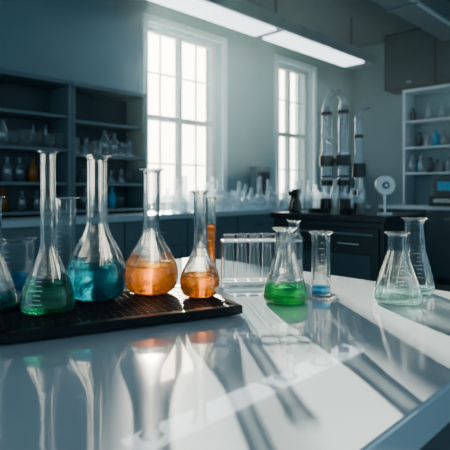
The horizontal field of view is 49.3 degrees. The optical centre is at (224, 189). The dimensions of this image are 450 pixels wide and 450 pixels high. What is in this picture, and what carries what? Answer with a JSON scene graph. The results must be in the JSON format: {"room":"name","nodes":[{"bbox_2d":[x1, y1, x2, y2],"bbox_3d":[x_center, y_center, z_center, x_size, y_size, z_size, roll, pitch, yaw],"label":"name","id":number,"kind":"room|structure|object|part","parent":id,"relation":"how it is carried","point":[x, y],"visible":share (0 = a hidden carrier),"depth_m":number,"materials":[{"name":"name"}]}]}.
{"room":"laboratory","nodes":[
{"label":"laboratory","id":0,"kind":"room"},
{"bbox_2d":[0,0,354,215],"bbox_3d":[-1.223,-0.459,4.032,0.250,3.090,9.050,0,0,44],"label":"wall","id":1,"kind":"structure","parent":0,"point":[93,42],"depth_m":5.14,"materials":[{"name":"paint"}]},
{"bbox_2d":[142,12,226,209],"bbox_3d":[-0.411,-0.699,4.776,0.190,1.750,1.070,0,0,44],"label":"window","id":2,"kind":"structure","parent":1,"relation":"in","point":[177,120],"depth_m":4.81,"materials":[{"name":"paint"}]},
{"bbox_2d":[274,54,316,204],"bbox_3d":[0.821,-0.699,6.034,0.190,1.750,0.850,0,0,44],"label":"window","id":3,"kind":"structure","parent":1,"relation":"in","point":[287,135],"depth_m":6.08,"materials":[{"name":"paint"}]},
{"bbox_2d":[245,0,449,47],"bbox_3d":[1.302,-2.054,1.559,7.320,0.100,9.050,0,0,44],"label":"ceiling","id":4,"kind":"structure","parent":0,"point":[371,21],"depth_m":5.66,"materials":[{"name":"paint"}]},
{"bbox_2d":[149,0,375,68],"bbox_3d":[0.488,-1.734,4.701,0.320,0.537,3.400,0,0,44],"label":"ceiling lamp","id":5,"kind":"object","parent":4,"relation":"hanging from","point":[243,16],"visible":1,"depth_m":4.56,"materials":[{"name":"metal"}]},
{"bbox_2d":[372,0,449,40],"bbox_3d":[0.235,-1.873,3.199,0.300,0.258,6.900,0,0,44],"label":"duct","id":6,"kind":"object","parent":4,"relation":"attached to","point":[432,16],"depth_m":4.98,"materials":[{"name":"grey metal"}]},
{"bbox_2d":[355,43,424,211],"bbox_3d":[4.470,-0.459,4.615,7.070,3.090,0.250,0,0,44],"label":"wall","id":7,"kind":"structure","parent":0,"point":[381,147],"depth_m":6.76,"materials":[{"name":"paint"}]},
{"bbox_2d":[384,27,449,94],"bbox_3d":[4.005,-1.633,4.626,5.150,0.718,0.365,0,0,44],"label":"upper cabinet","id":8,"kind":"object","parent":7,"relation":"attached to","point":[414,58],"visible":0.9,"depth_m":6.03,"materials":[{"name":"grey wood"}]},
{"bbox_2d":[420,282,449,291],"bbox_3d":[1.304,1.111,1.382,7.070,0.050,8.800,0,0,44],"label":"floor","id":9,"kind":"structure","parent":0,"point":[437,286],"depth_m":5.46,"materials":[{"name":"plastic"}]},
{"bbox_2d":[2,204,370,276],"bbox_3d":[-0.286,0.635,4.353,0.571,0.899,5.420,0,0,44],"label":"base cabinet","id":10,"kind":"object","parent":9,"relation":"on","point":[176,228],"visible":0.28,"depth_m":3.72,"materials":[{"name":"black ceramic"}]},
{"bbox_2d":[0,68,71,215],"bbox_3d":[-1.687,-0.299,3.119,0.295,0.969,1.395,0,0,44],"label":"shelving","id":11,"kind":"object","parent":10,"relation":"on","point":[28,101],"visible":0.82,"depth_m":3.52,"materials":[{"name":"grey wood"}]},
{"bbox_2d":[0,187,7,211],"label":"bottles","id":12,"kind":"object","parent":11,"relation":"on","point":[4,201],"depth_m":3.30,"materials":[{"name":"orange glass"}]},
{"bbox_2d":[23,157,37,181],"label":"bottles","id":13,"kind":"object","parent":11,"relation":"on","point":[32,172],"depth_m":3.43,"materials":[{"name":"orange glass"}]},
{"bbox_2d":[49,195,56,209],"label":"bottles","id":14,"kind":"object","parent":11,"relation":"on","point":[50,199],"depth_m":3.53,"materials":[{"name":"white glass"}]},
{"bbox_2d":[0,119,135,182],"bbox_3d":[-1.440,-0.273,3.344,0.231,0.437,2.004,0,0,44],"label":"glassware","id":15,"kind":"object","parent":11,"relation":"on","point":[18,136],"visible":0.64,"depth_m":3.76,"materials":[{"name":"clear glass"}]},
{"bbox_2d":[72,82,146,213],"bbox_3d":[-0.965,-0.299,3.870,0.275,0.969,0.660,0,0,44],"label":"shelving","id":16,"kind":"object","parent":10,"relation":"on","point":[95,108],"visible":0.61,"depth_m":4.00,"materials":[{"name":"grey wood"}]},
{"bbox_2d":[107,187,115,207],"label":"bottles","id":17,"kind":"object","parent":16,"relation":"on","point":[111,197],"depth_m":3.87,"materials":[{"name":"blue glass"}]},
{"bbox_2d":[188,191,220,209],"bbox_3d":[-0.190,0.098,4.665,0.180,0.175,0.260,0,0,44],"label":"glassware","id":18,"kind":"object","parent":10,"relation":"on","point":[217,193],"visible":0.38,"depth_m":4.61,"materials":[{"name":"clear glass"}]},
{"bbox_2d":[163,177,359,212],"bbox_3d":[0.552,0.029,5.084,0.390,0.312,3.036,0,0,44],"label":"glassware","id":19,"kind":"object","parent":10,"relation":"on","point":[182,202],"visible":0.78,"depth_m":4.55,"materials":[{"name":"clear glass"}]},
{"bbox_2d":[249,166,277,207],"bbox_3d":[0.418,-0.035,5.329,0.200,0.440,0.260,0,0,44],"label":"glassware","id":20,"kind":"object","parent":10,"relation":"on","point":[256,172],"visible":0.8,"depth_m":5.28,"materials":[{"name":"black glass"}]},
{"bbox_2d":[0,256,449,449],"bbox_3d":[-0.521,0.635,0.321,0.846,0.899,2.130,0,0,44],"label":"laboratory bench","id":21,"kind":"object","parent":9,"relation":"on","point":[351,370],"visible":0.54,"depth_m":0.48,"materials":[{"name":"white laminate"}]},
{"bbox_2d":[0,236,35,293],"bbox_3d":[-0.385,0.137,0.900,0.073,0.098,0.073,0,0,44],"label":"glass beaker","id":22,"kind":"object","parent":21,"relation":"on","point":[19,278],"visible":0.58,"depth_m":0.89,"materials":[{"name":"clear glass"}]},
{"bbox_2d":[49,197,78,278],"bbox_3d":[-0.318,0.100,0.970,0.065,0.171,0.075,0,0,44],"label":"cylinder","id":23,"kind":"object","parent":21,"relation":"on","point":[73,199],"visible":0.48,"depth_m":0.96,"materials":[{"name":"clear glass"}]},
{"bbox_2d":[0,285,242,343],"bbox_3d":[-0.167,0.178,0.730,0.348,0.016,0.185,0,0,-27],"label":"tray","id":24,"kind":"object","parent":21,"relation":"on","point":[129,309],"visible":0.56,"depth_m":0.67,"materials":[{"name":"plastic"}]},
{"bbox_2d":[0,196,18,314],"bbox_3d":[-0.332,0.097,0.700,0.069,0.176,0.069,0,0,44],"label":"flask","id":25,"kind":"object","parent":24,"relation":"on","point":[8,298],"visible":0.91,"depth_m":0.70,"materials":[{"name":"clear glass"}]},
{"bbox_2d":[19,150,75,315],"bbox_3d":[-0.250,0.057,0.692,0.074,0.226,0.074,0,0,44],"label":"flask","id":26,"kind":"object","parent":24,"relation":"on","point":[43,297],"visible":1,"depth_m":0.68,"materials":[{"name":"clear glass"}]},
{"bbox_2d":[67,154,126,301],"bbox_3d":[-0.200,0.058,0.765,0.092,0.225,0.092,0,0,44],"label":"flask","id":27,"kind":"object","parent":24,"relation":"on","point":[91,281],"visible":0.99,"depth_m":0.74,"materials":[{"name":"clear glass"}]},
{"bbox_2d":[126,168,177,295],"bbox_3d":[-0.122,0.067,0.812,0.089,0.206,0.089,0,0,44],"label":"flask","id":28,"kind":"object","parent":24,"relation":"on","point":[148,278],"visible":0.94,"depth_m":0.79,"materials":[{"name":"clear glass"}]},
{"bbox_2d":[180,190,219,298],"bbox_3d":[-0.040,0.085,0.783,0.064,0.170,0.064,0,0,44],"label":"flask","id":29,"kind":"object","parent":24,"relation":"on","point":[195,284],"visible":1,"depth_m":0.77,"materials":[{"name":"clear glass"}]},
{"bbox_2d":[206,197,217,271],"bbox_3d":[-0.029,0.100,1.000,0.031,0.171,0.036,0,0,44],"label":"cylinder","id":30,"kind":"object","parent":21,"relation":"on","point":[210,229],"visible":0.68,"depth_m":0.99,"materials":[{"name":"clear glass"}]},
{"bbox_2d":[221,233,301,289],"bbox_3d":[0.068,0.134,0.930,0.150,0.103,0.034,0,0,-6],"label":"test tube rack","id":31,"kind":"object","parent":21,"relation":"on","point":[226,285],"visible":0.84,"depth_m":0.92,"materials":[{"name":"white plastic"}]},
{"bbox_2d":[263,227,306,305],"bbox_3d":[0.100,0.124,0.812,0.073,0.123,0.073,0,0,42],"label":"flask","id":32,"kind":"object","parent":21,"relation":"on","point":[280,294],"visible":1,"depth_m":0.80,"materials":[{"name":"clear glass"}]},
{"bbox_2d":[285,220,302,280],"bbox_3d":[0.141,0.124,1.000,0.037,0.124,0.037,0,0,44],"label":"glass bottle","id":33,"kind":"object","parent":21,"relation":"on","point":[298,235],"visible":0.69,"depth_m":0.99,"materials":[{"name":"clear glass"}]},
{"bbox_2d":[307,231,337,299],"bbox_3d":[0.167,0.129,0.850,0.049,0.113,0.056,0,0,44],"label":"cylinder","id":34,"kind":"object","parent":21,"relation":"on","point":[318,292],"visible":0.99,"depth_m":0.84,"materials":[{"name":"clear glass"}]},
{"bbox_2d":[373,231,421,306],"bbox_3d":[0.284,0.127,0.808,0.077,0.116,0.077,0,0,44],"label":"flask","id":35,"kind":"object","parent":21,"relation":"on","point":[398,298],"visible":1,"depth_m":0.79,"materials":[{"name":"clear glass"}]},
{"bbox_2d":[394,217,434,295],"bbox_3d":[0.340,0.117,0.880,0.068,0.136,0.068,0,0,44],"label":"flask","id":36,"kind":"object","parent":21,"relation":"on","point":[429,289],"visible":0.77,"depth_m":0.86,"materials":[{"name":"clear glass"}]},
{"bbox_2d":[270,189,424,284],"bbox_3d":[0.552,0.540,2.261,0.579,1.090,0.397,0,0,44],"label":"base cabinet","id":37,"kind":"object","parent":9,"relation":"on","point":[359,243],"depth_m":2.07,"materials":[{"name":"wood"}]},
{"bbox_3d":[0.336,0.055,2.401,0.050,0.100,0.050,0,0,44],"label":"black valve knob","id":38,"kind":"part","parent":37,"relation":"part of","materials":[{"name":"black plastic"}]},
{"bbox_3d":[0.340,0.050,2.326,0.050,0.110,0.050,0,0,44],"label":"black valve knob","id":39,"kind":"part","parent":37,"relation":"part of","materials":[{"name":"black plastic"}]},
{"bbox_2d":[308,89,353,213],"bbox_3d":[0.510,-0.180,2.272,0.200,0.571,0.140,0,0,44],"label":"apparatus","id":40,"kind":"object","parent":37,"relation":"on","point":[343,206],"visible":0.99,"depth_m":2.25,"materials":[{"name":"black plastic"}]},
{"bbox_2d":[351,107,369,214],"bbox_3d":[0.589,-0.126,2.124,0.083,0.461,0.064,0,0,44],"label":"column","id":41,"kind":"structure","parent":37,"relation":"on","point":[358,169],"depth_m":2.11,"materials":[{"name":"black plastic"}]},
{"bbox_2d":[375,176,394,214],"bbox_3d":[0.675,0.022,2.068,0.080,0.165,0.060,0,0,-1],"label":"fan","id":42,"kind":"object","parent":37,"relation":"on","point":[384,185],"visible":1,"depth_m":2.06,"materials":[{"name":"white plastic"}]},
{"bbox_2d":[379,204,449,285],"bbox_3d":[3.935,0.635,4.519,5.100,0.899,0.576,0,0,44],"label":"base cabinet","id":43,"kind":"object","parent":9,"relation":"on","point":[437,225],"visible":0.39,"depth_m":5.63,"materials":[{"name":"black ceramic"}]},
{"bbox_2d":[402,83,449,204],"bbox_3d":[4.096,-0.534,4.554,4.920,1.439,0.300,0,0,44],"label":"shelving","id":44,"kind":"object","parent":43,"relation":"on","point":[417,187],"visible":0.9,"depth_m":6.21,"materials":[{"name":"paint"}]},
{"bbox_2d":[408,104,449,172],"bbox_3d":[3.279,-0.642,5.351,2.600,0.854,0.260,0,0,44],"label":"glassware","id":45,"kind":"object","parent":44,"relation":"on","point":[431,166],"visible":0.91,"depth_m":6.03,"materials":[{"name":"clear glass"}]},
{"bbox_2d":[429,176,449,206],"bbox_3d":[2.570,0.015,5.626,0.340,0.340,0.305,0,0,44],"label":"analytical balance","id":46,"kind":"object","parent":43,"relation":"on","point":[441,184],"visible":1,"depth_m":5.57,"materials":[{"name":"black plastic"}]}
]}

